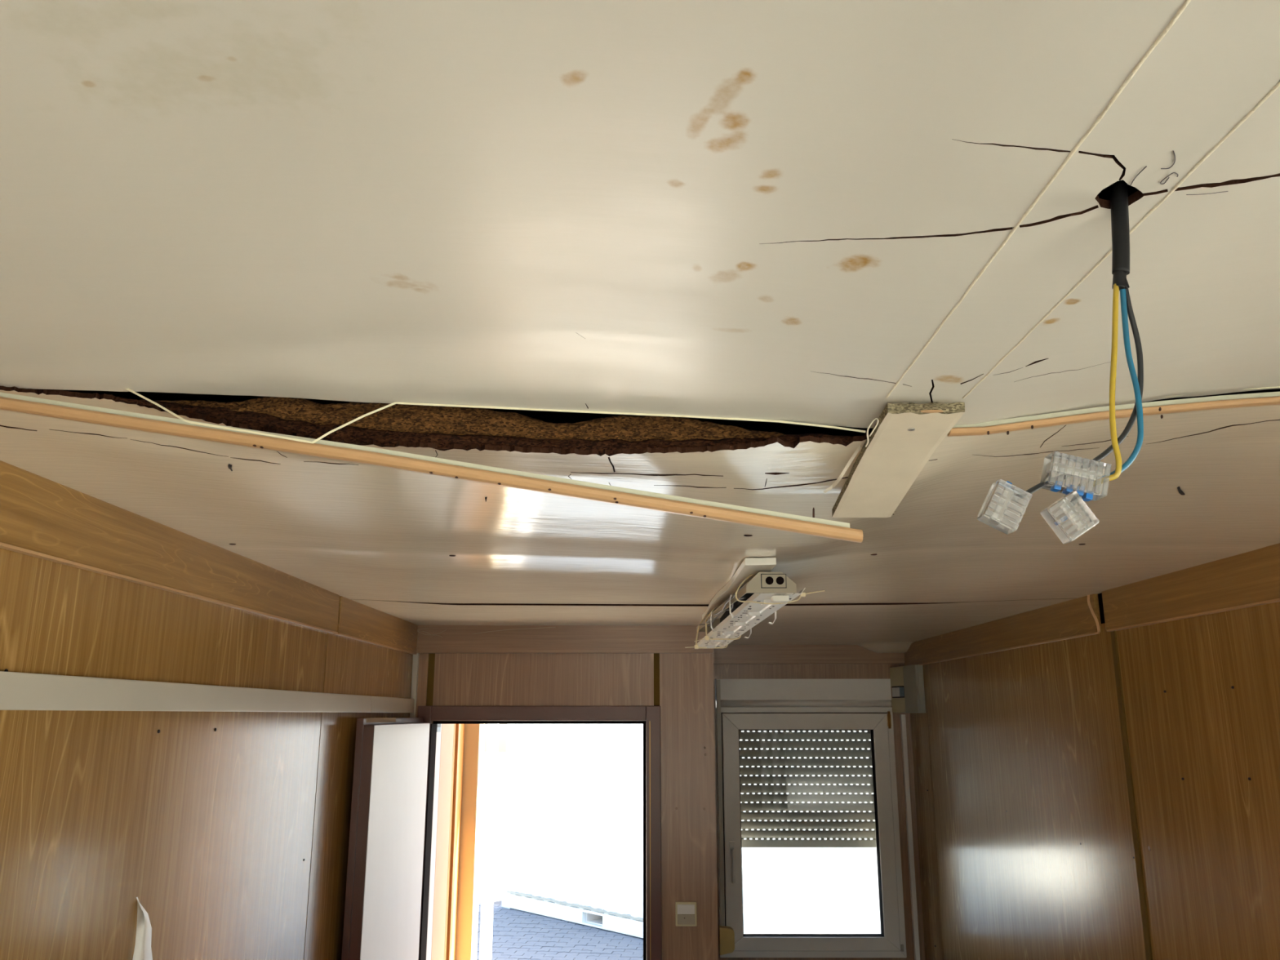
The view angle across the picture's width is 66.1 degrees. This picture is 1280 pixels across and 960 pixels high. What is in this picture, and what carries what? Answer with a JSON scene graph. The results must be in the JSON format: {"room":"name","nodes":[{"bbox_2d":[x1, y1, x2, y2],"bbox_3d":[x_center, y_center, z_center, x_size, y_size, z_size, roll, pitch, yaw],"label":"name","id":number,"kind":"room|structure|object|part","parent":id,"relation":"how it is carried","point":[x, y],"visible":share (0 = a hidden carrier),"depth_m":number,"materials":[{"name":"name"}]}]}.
{"room":"portable office cabin","nodes":[
{"label":"portable office cabin","id":0,"kind":"room"},
{"bbox_2d":[0,547,464,959],"bbox_3d":[-0.945,1.357,1.943,0.127,2.580,5.900,0,-13,0],"label":"wall","id":1,"kind":"structure","parent":0,"point":[125,835],"depth_m":1.98,"materials":[{"name":"brown wood"}]},
{"bbox_2d":[0,460,339,633],"bbox_3d":[-0.924,-0.028,1.151,0.020,0.120,3.716,0,-13,0],"label":"trim","id":2,"kind":"structure","parent":1,"relation":"attached to","point":[42,517],"depth_m":1.80,"materials":[{"name":"brown wood"}]},
{"bbox_2d":[0,671,414,712],"bbox_3d":[-0.920,0.348,1.605,0.021,0.054,4.735,0,-13,0],"label":"cable trunking","id":3,"kind":"object","parent":1,"relation":"attached to","point":[18,691],"visible":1,"depth_m":1.86,"materials":[{"name":"grey plastic"}]},
{"bbox_3d":[-0.926,1.650,3.220,0.016,2.242,1.168,0,-13,0],"label":"wall panel","id":4,"kind":"part","parent":1,"relation":"part of","materials":[{"name":"brown wood"}]},
{"bbox_2d":[334,595,417,654],"bbox_3d":[-0.912,0.528,3.486,0.020,0.120,1.042,0,-13,0],"label":"trim","id":5,"kind":"structure","parent":1,"relation":"attached to","point":[357,621],"depth_m":3.35,"materials":[{"name":"brown wood"}]},
{"bbox_3d":[-0.900,1.847,3.998,0.035,2.580,0.375,0,-13,0],"label":"wall panel","id":6,"kind":"part","parent":1,"relation":"part of","materials":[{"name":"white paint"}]},
{"bbox_3d":[-0.898,1.925,4.324,0.035,2.580,0.285,0,-13,0],"label":"wall panel","id":7,"kind":"part","parent":1,"relation":"part of","materials":[{"name":"orange paint"}]},
{"bbox_3d":[-0.897,1.964,4.492,0.035,2.580,0.050,0,-13,0],"label":"wall panel","id":8,"kind":"part","parent":1,"relation":"part of","materials":[{"name":"orange paint"}]},
{"bbox_3d":[-0.891,1.977,4.545,0.047,2.580,0.050,0,-13,0],"label":"wall panel","id":9,"kind":"part","parent":1,"relation":"part of","materials":[{"name":"orange paint"}]},
{"bbox_3d":[-0.902,2.017,4.713,0.023,2.580,0.185,0,-13,0],"label":"wall panel","id":10,"kind":"part","parent":1,"relation":"part of","materials":[{"name":"orange paint"}]},
{"bbox_2d":[455,724,484,959],"bbox_3d":[-0.894,2.062,4.900,0.158,2.580,0.180,0,-13,0],"label":"wall","id":11,"kind":"structure","parent":0,"point":[466,944],"depth_m":4.89,"materials":[{"name":"orange paint"}]},
{"bbox_2d":[409,653,718,959],"bbox_3d":[-0.312,1.732,3.752,1.214,2.470,0.080,0,-13,0],"label":"wall","id":12,"kind":"structure","parent":0,"point":[682,684],"depth_m":3.93,"materials":[{"name":"brown wood"}]},
{"bbox_3d":[-0.874,1.738,3.740,0.037,2.352,0.013,0,-13,0],"label":"wall panel","id":13,"kind":"part","parent":12,"relation":"part of","materials":[{"name":"brown wood"}]},
{"bbox_2d":[341,706,662,959],"bbox_3d":[-0.406,1.805,3.333,0.973,2.033,0.926,0,-13,0],"label":"door","id":14,"kind":"structure","parent":12,"relation":"in","point":[387,893],"depth_m":3.52,"materials":[{"name":"white wood"}]},
{"bbox_3d":[-0.387,0.772,3.968,0.884,0.367,0.013,0,-13,0],"label":"wall panel","id":15,"kind":"part","parent":12,"relation":"part of","materials":[{"name":"brown wood"}]},
{"bbox_2d":[416,625,713,653],"bbox_3d":[-0.305,0.644,3.983,1.200,0.114,0.016,0,-13,0],"label":"trim","id":16,"kind":"structure","parent":12,"relation":"attached to","point":[456,638],"depth_m":3.98,"materials":[{"name":"brown wood"}]},
{"bbox_2d":[675,902,697,926],"bbox_3d":[0.175,1.649,3.736,0.081,0.086,0.017,0,-13,0],"label":"light switch","id":17,"kind":"object","parent":12,"relation":"attached to","point":[685,912],"visible":1,"depth_m":3.73,"materials":[{"name":"beige plastic"}]},
{"bbox_3d":[0.175,1.665,3.728,0.067,0.036,0.004,0,-13,0],"label":"plate","id":18,"kind":"part","parent":17,"relation":"part of","materials":[{"name":"grey plastic"}]},
{"bbox_3d":[0.187,1.736,3.733,0.216,2.352,0.017,0,-13,0],"label":"wall panel","id":19,"kind":"part","parent":12,"relation":"part of","materials":[{"name":"brown wood"}]},
{"bbox_2d":[0,0,1279,653],"bbox_3d":[0.222,0.146,2.318,2.460,0.229,6.240,0,-13,0],"label":"ceiling","id":20,"kind":"structure","parent":0,"point":[309,219],"depth_m":0.76,"materials":[{"name":"white"}]},
{"bbox_2d":[227,463,232,471],"bbox_3d":[-0.562,-0.016,1.348,0.005,0.004,0.044,5,-14,-20],"label":"flake","id":21,"kind":"object","parent":20,"relation":"attached to","point":[229,466],"visible":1,"depth_m":1.34,"materials":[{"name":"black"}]},
{"bbox_2d":[0,391,862,542],"bbox_3d":[-0.241,-0.017,1.037,0.942,0.168,0.014,0,-13,0],"label":"trim","id":22,"kind":"structure","parent":20,"relation":"hanging from","point":[812,526],"depth_m":1.03,"materials":[{"name":"beige wood"}]},
{"bbox_2d":[124,388,865,444],"bbox_3d":[-0.252,-0.075,1.062,0.995,0.086,0.041,0,-13,0],"label":"strip","id":23,"kind":"object","parent":20,"relation":"attached to","point":[128,389],"visible":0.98,"depth_m":1.08,"materials":[{"name":"beige"}]},
{"bbox_3d":[-0.349,-0.290,0.221,1.180,0.054,1.791,0,-13,0],"label":"panel","id":24,"kind":"part","parent":20,"relation":"part of","materials":[{"name":"beige laminate"}]},
{"bbox_3d":[0.221,0.162,2.063,2.300,0.079,2.053,0,-13,0],"label":"panel","id":25,"kind":"part","parent":20,"relation":"part of","materials":[{"name":"beige laminate"}]},
{"bbox_3d":[0.232,0.634,4.103,2.300,0.048,2.122,0,-13,0],"label":"panel","id":26,"kind":"part","parent":20,"relation":"part of","materials":[{"name":"beige laminate"}]},
{"bbox_2d":[684,557,825,648],"bbox_3d":[0.273,0.362,2.674,0.200,0.129,1.409,1,-13,-3],"label":"fitting","id":27,"kind":"object","parent":20,"relation":"attached to","point":[754,593],"visible":1,"depth_m":2.30,"materials":[{"name":"white metal"}]},
{"bbox_2d":[697,587,805,648],"bbox_3d":[0.263,0.391,2.643,0.179,0.057,1.175,0,-13,0],"label":"tray","id":28,"kind":"object","parent":27,"relation":"on","point":[748,610],"depth_m":2.45,"materials":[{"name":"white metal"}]},
{"bbox_3d":[0.279,0.210,2.051,0.050,0.027,0.004,0,-13,0],"label":"knockout plate","id":29,"kind":"part","parent":27,"relation":"part of","materials":[{"name":"grey plastic"}]},
{"bbox_2d":[823,444,862,493],"bbox_3d":[0.236,-0.012,1.140,0.009,0.040,0.078,6,-15,-22],"label":"film","id":30,"kind":"object","parent":20,"relation":"attached to","point":[859,447],"visible":1,"depth_m":1.13,"materials":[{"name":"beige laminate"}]},
{"bbox_2d":[831,401,964,517],"bbox_3d":[0.289,-0.015,1.122,0.084,0.054,0.320,0,-13,0],"label":"plank","id":31,"kind":"object","parent":20,"relation":"attached to","point":[906,435],"visible":1,"depth_m":1.09,"materials":[{"name":"beige paint"}]},
{"bbox_2d":[865,417,879,447],"bbox_3d":[0.237,-0.049,1.015,0.007,0.025,0.025,5,-14,-21],"label":"laminate curl","id":32,"kind":"object","parent":31,"relation":"attached to","point":[868,427],"visible":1,"depth_m":1.01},
{"bbox_2d":[1025,177,1143,493],"bbox_3d":[0.258,-0.087,0.591,0.088,0.212,0.014,0,-13,0],"label":"hanging cable","id":33,"kind":"object","parent":20,"relation":"hanging from","point":[1118,189],"visible":0.97,"depth_m":0.59,"materials":[{"name":"black plastic"}]},
{"bbox_2d":[976,479,1032,534],"bbox_3d":[0.208,0.015,0.562,0.029,0.030,0.014,0,-13,0],"label":"block","id":34,"kind":"object","parent":33,"relation":"hanging from","point":[1004,506],"visible":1,"depth_m":0.56,"materials":[{"name":"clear plastic"}]},
{"bbox_2d":[1040,490,1099,543],"bbox_3d":[0.244,0.021,0.559,0.028,0.029,0.013,0,-13,0],"label":"block","id":35,"kind":"object","parent":33,"relation":"hanging from","point":[1069,517],"visible":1,"depth_m":0.55,"materials":[{"name":"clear plastic"}]},
{"bbox_2d":[1040,451,1111,502],"bbox_3d":[0.253,-0.002,0.571,0.037,0.028,0.015,0,-13,0],"label":"block","id":36,"kind":"object","parent":33,"relation":"hanging from","point":[1062,473],"visible":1,"depth_m":0.56,"materials":[{"name":"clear plastic"}]},
{"bbox_3d":[0.241,0.004,0.569,0.005,0.005,0.006,0,-13,0],"label":"lever","id":37,"kind":"part","parent":36,"relation":"part of","materials":[{"name":"blue plastic"}]},
{"bbox_3d":[0.247,0.005,0.569,0.004,0.005,0.006,0,-13,0],"label":"lever","id":38,"kind":"part","parent":36,"relation":"part of","materials":[{"name":"blue plastic"}]},
{"bbox_3d":[0.253,0.007,0.569,0.005,0.005,0.006,0,-13,0],"label":"lever","id":39,"kind":"part","parent":36,"relation":"part of","materials":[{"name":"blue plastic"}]},
{"bbox_3d":[0.258,0.009,0.568,0.005,0.005,0.006,0,-13,0],"label":"lever","id":40,"kind":"part","parent":36,"relation":"part of","materials":[{"name":"blue plastic"}]},
{"bbox_2d":[947,391,1279,436],"bbox_3d":[0.540,-0.073,1.067,0.411,0.053,0.014,0,-13,0],"label":"trim","id":41,"kind":"structure","parent":20,"relation":"attached to","point":[1007,425],"depth_m":1.06,"materials":[{"name":"beige wood"}]},
{"bbox_3d":[0.839,-0.290,0.214,1.044,0.053,1.791,0,-13,0],"label":"panel","id":42,"kind":"part","parent":20,"relation":"part of","materials":[{"name":"beige laminate"}]},
{"bbox_2d":[1130,165,1146,185],"bbox_3d":[0.290,-0.177,0.573,0.002,0.001,0.020,-1,-13,2],"label":"pencil mark","id":43,"kind":"object","parent":20,"relation":"attached to","point":[1146,166],"visible":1,"depth_m":0.57,"materials":[{"name":"grey"}]},
{"bbox_2d":[1160,150,1175,168],"bbox_3d":[0.301,-0.181,0.556,0.006,0.001,0.019,-2,-14,9],"label":"pencil mark","id":44,"kind":"object","parent":20,"relation":"attached to","point":[1173,150],"visible":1,"depth_m":0.56,"materials":[{"name":"grey"}]},
{"bbox_2d":[1160,172,1177,184],"bbox_3d":[0.309,-0.176,0.575,0.006,0.001,0.012,7,-15,-26],"label":"pencil mark","id":45,"kind":"object","parent":20,"relation":"attached to","point":[1172,172],"visible":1,"depth_m":0.57,"materials":[{"name":"grey"}]},
{"bbox_2d":[1177,486,1185,495],"bbox_3d":[0.873,0.018,1.589,0.006,0.003,0.072,-9,-16,34],"label":"flake","id":46,"kind":"object","parent":20,"relation":"attached to","point":[1180,491],"visible":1,"depth_m":1.59,"materials":[{"name":"black"}]},
{"bbox_2d":[1186,191,1227,195],"bbox_3d":[0.341,-0.172,0.591,0.023,0.001,0.001,-2,-14,10],"label":"pencil mark","id":47,"kind":"object","parent":20,"relation":"attached to","point":[1224,191],"visible":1,"depth_m":0.59,"materials":[{"name":"grey"}]},
{"bbox_2d":[1163,386,1279,397],"bbox_3d":[0.541,-0.081,1.077,0.410,0.052,0.001,0,-13,0],"label":"strip","id":48,"kind":"object","parent":20,"relation":"attached to","point":[1278,386],"visible":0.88,"depth_m":1.08,"materials":[{"name":"beige"}]},
{"bbox_2d":[713,644,925,959],"bbox_3d":[0.845,2.007,4.906,1.086,2.470,0.116,0,-13,0],"label":"wall","id":49,"kind":"structure","parent":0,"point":[846,671],"depth_m":5.10,"materials":[{"name":"brown wood"}]},
{"bbox_3d":[0.345,2.008,4.872,0.088,2.352,0.013,0,-13,0],"label":"panel","id":50,"kind":"part","parent":49,"relation":"part of","materials":[{"name":"brown wood"}]},
{"bbox_3d":[0.842,0.948,5.122,0.906,0.174,0.013,0,-13,0],"label":"panel","id":51,"kind":"part","parent":49,"relation":"part of","materials":[{"name":"brown wood"}]},
{"bbox_2d":[715,679,906,957],"bbox_3d":[0.842,1.701,4.979,0.946,1.358,0.256,0,-13,0],"label":"window","id":52,"kind":"structure","parent":49,"relation":"attached to","point":[741,704],"depth_m":5.04,"materials":[{"name":"white plastic"}]},
{"bbox_2d":[719,925,734,955],"bbox_3d":[0.419,2.224,4.752,0.071,0.123,0.052,0,-13,0],"label":"strap winder","id":53,"kind":"object","parent":52,"relation":"attached to","point":[726,935],"visible":1,"depth_m":4.73,"materials":[{"name":"brown plastic"}]},
{"bbox_3d":[0.456,1.825,4.871,0.026,0.070,0.011,0,-13,0],"label":"handle plate","id":54,"kind":"part","parent":52,"relation":"part of","materials":[{"name":"white plastic"}]},
{"bbox_3d":[0.456,1.890,4.826,0.017,0.160,0.041,0,-13,0],"label":"handle","id":55,"kind":"part","parent":52,"relation":"part of","materials":[{"name":"white plastic"}]},
{"bbox_3d":[0.842,2.738,4.696,0.906,0.850,0.013,0,-13,0],"label":"panel","id":56,"kind":"part","parent":49,"relation":"part of","materials":[{"name":"brown wood"}]},
{"bbox_3d":[1.341,2.007,4.867,0.092,2.352,0.013,0,-13,0],"label":"panel","id":57,"kind":"part","parent":49,"relation":"part of","materials":[{"name":"brown wood"}]},
{"bbox_2d":[899,714,919,959],"bbox_3d":[1.344,2.173,4.805,0.022,2.000,0.029,0,-13,0],"label":"conduit","id":58,"kind":"object","parent":49,"relation":"attached to","point":[903,723],"visible":1,"depth_m":4.89,"materials":[{"name":"white plastic"}]},
{"bbox_2d":[910,592,1279,959],"bbox_3d":[1.410,1.316,2.007,0.084,2.470,6.030,0,-13,0],"label":"wall","id":59,"kind":"structure","parent":0,"point":[1105,795],"depth_m":2.89,"materials":[{"name":"brown wood"}]},
{"bbox_2d":[889,664,925,713],"bbox_3d":[1.348,1.049,4.929,0.061,0.232,0.284,3,-14,-11],"label":"box","id":60,"kind":"object","parent":59,"relation":"attached to","point":[907,682],"visible":0.98,"depth_m":4.88,"materials":[{"name":"beige plastic"}]},
{"bbox_3d":[1.340,1.032,4.856,0.013,0.226,0.132,3,-14,-11],"label":"lid","id":61,"kind":"part","parent":60,"relation":"part of","materials":[{"name":"beige plastic"}]},
{"bbox_3d":[1.393,2.010,4.731,0.012,2.242,0.398,0,-13,0],"label":"wall panel","id":62,"kind":"part","parent":59,"relation":"part of","materials":[{"name":"brown wood"}]},
{"bbox_2d":[904,594,1101,666],"bbox_3d":[1.373,0.658,4.030,0.017,0.120,2.240,0,-13,0],"label":"trim","id":63,"kind":"structure","parent":59,"relation":"attached to","point":[1073,618],"depth_m":3.58,"materials":[{"name":"brown wood"}]},
{"bbox_3d":[1.385,1.733,3.567,0.016,2.242,1.970,0,-13,0],"label":"wall panel","id":64,"kind":"part","parent":59,"relation":"part of","materials":[{"name":"brown wood"}]},
{"bbox_2d":[1087,594,1100,632],"bbox_3d":[1.346,0.396,2.921,0.011,0.123,0.109,-3,-14,11],"label":"edging","id":65,"kind":"object","parent":59,"relation":"attached to","point":[1088,596],"visible":1,"depth_m":2.91,"materials":[{"name":"brown wood"}]},
{"bbox_2d":[1102,542,1279,631],"bbox_3d":[1.356,-0.039,1.107,0.019,0.120,3.650,0,-13,0],"label":"trim","id":66,"kind":"structure","parent":59,"relation":"attached to","point":[1250,579],"depth_m":2.39,"materials":[{"name":"brown wood"}]},
{"bbox_3d":[1.378,1.371,2.050,0.012,2.242,1.126,0,-13,0],"label":"wall panel","id":67,"kind":"part","parent":59,"relation":"part of","materials":[{"name":"brown wood"}]},
{"label":"outside","id":68,"kind":"structure","parent":0,"visible":0},
{"bbox_2d":[476,751,643,959],"bbox_3d":[5.092,6.295,16.463,70.000,0.304,85.000,0,-13,0],"label":"building exterior","id":69,"kind":"structure","parent":68,"point":[517,935],"depth_m":9.89,"materials":[{"name":"grey"}]},
{"bbox_2d":[479,724,498,959],"bbox_3d":[-0.957,2.146,6.279,0.180,3.064,0.200,0,-13,0],"label":"steel post","id":70,"kind":"object","parent":69,"relation":"on","point":[492,735],"visible":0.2,"depth_m":6.22,"materials":[{"name":"white metal"}]},
{"bbox_2d":[501,724,880,937],"bbox_3d":[1.386,3.275,10.361,2.444,2.750,6.060,13,-18,-43],"label":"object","id":71,"kind":"object","parent":69,"relation":"on","point":[573,851],"visible":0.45,"depth_m":10.34,"materials":[{"name":"white paint"}]},
{"bbox_3d":[-1.484,3.583,11.653,0.162,2.750,0.160,13,-18,-43],"label":"corner post","id":72,"kind":"part","parent":71,"relation":"part of","materials":[{"name":"white paint"}]},
{"bbox_3d":[0.532,4.338,9.259,0.060,0.148,6.060,13,-18,-43],"label":"rail","id":73,"kind":"part","parent":71,"relation":"part of","materials":[{"name":"white paint"}]}
]}

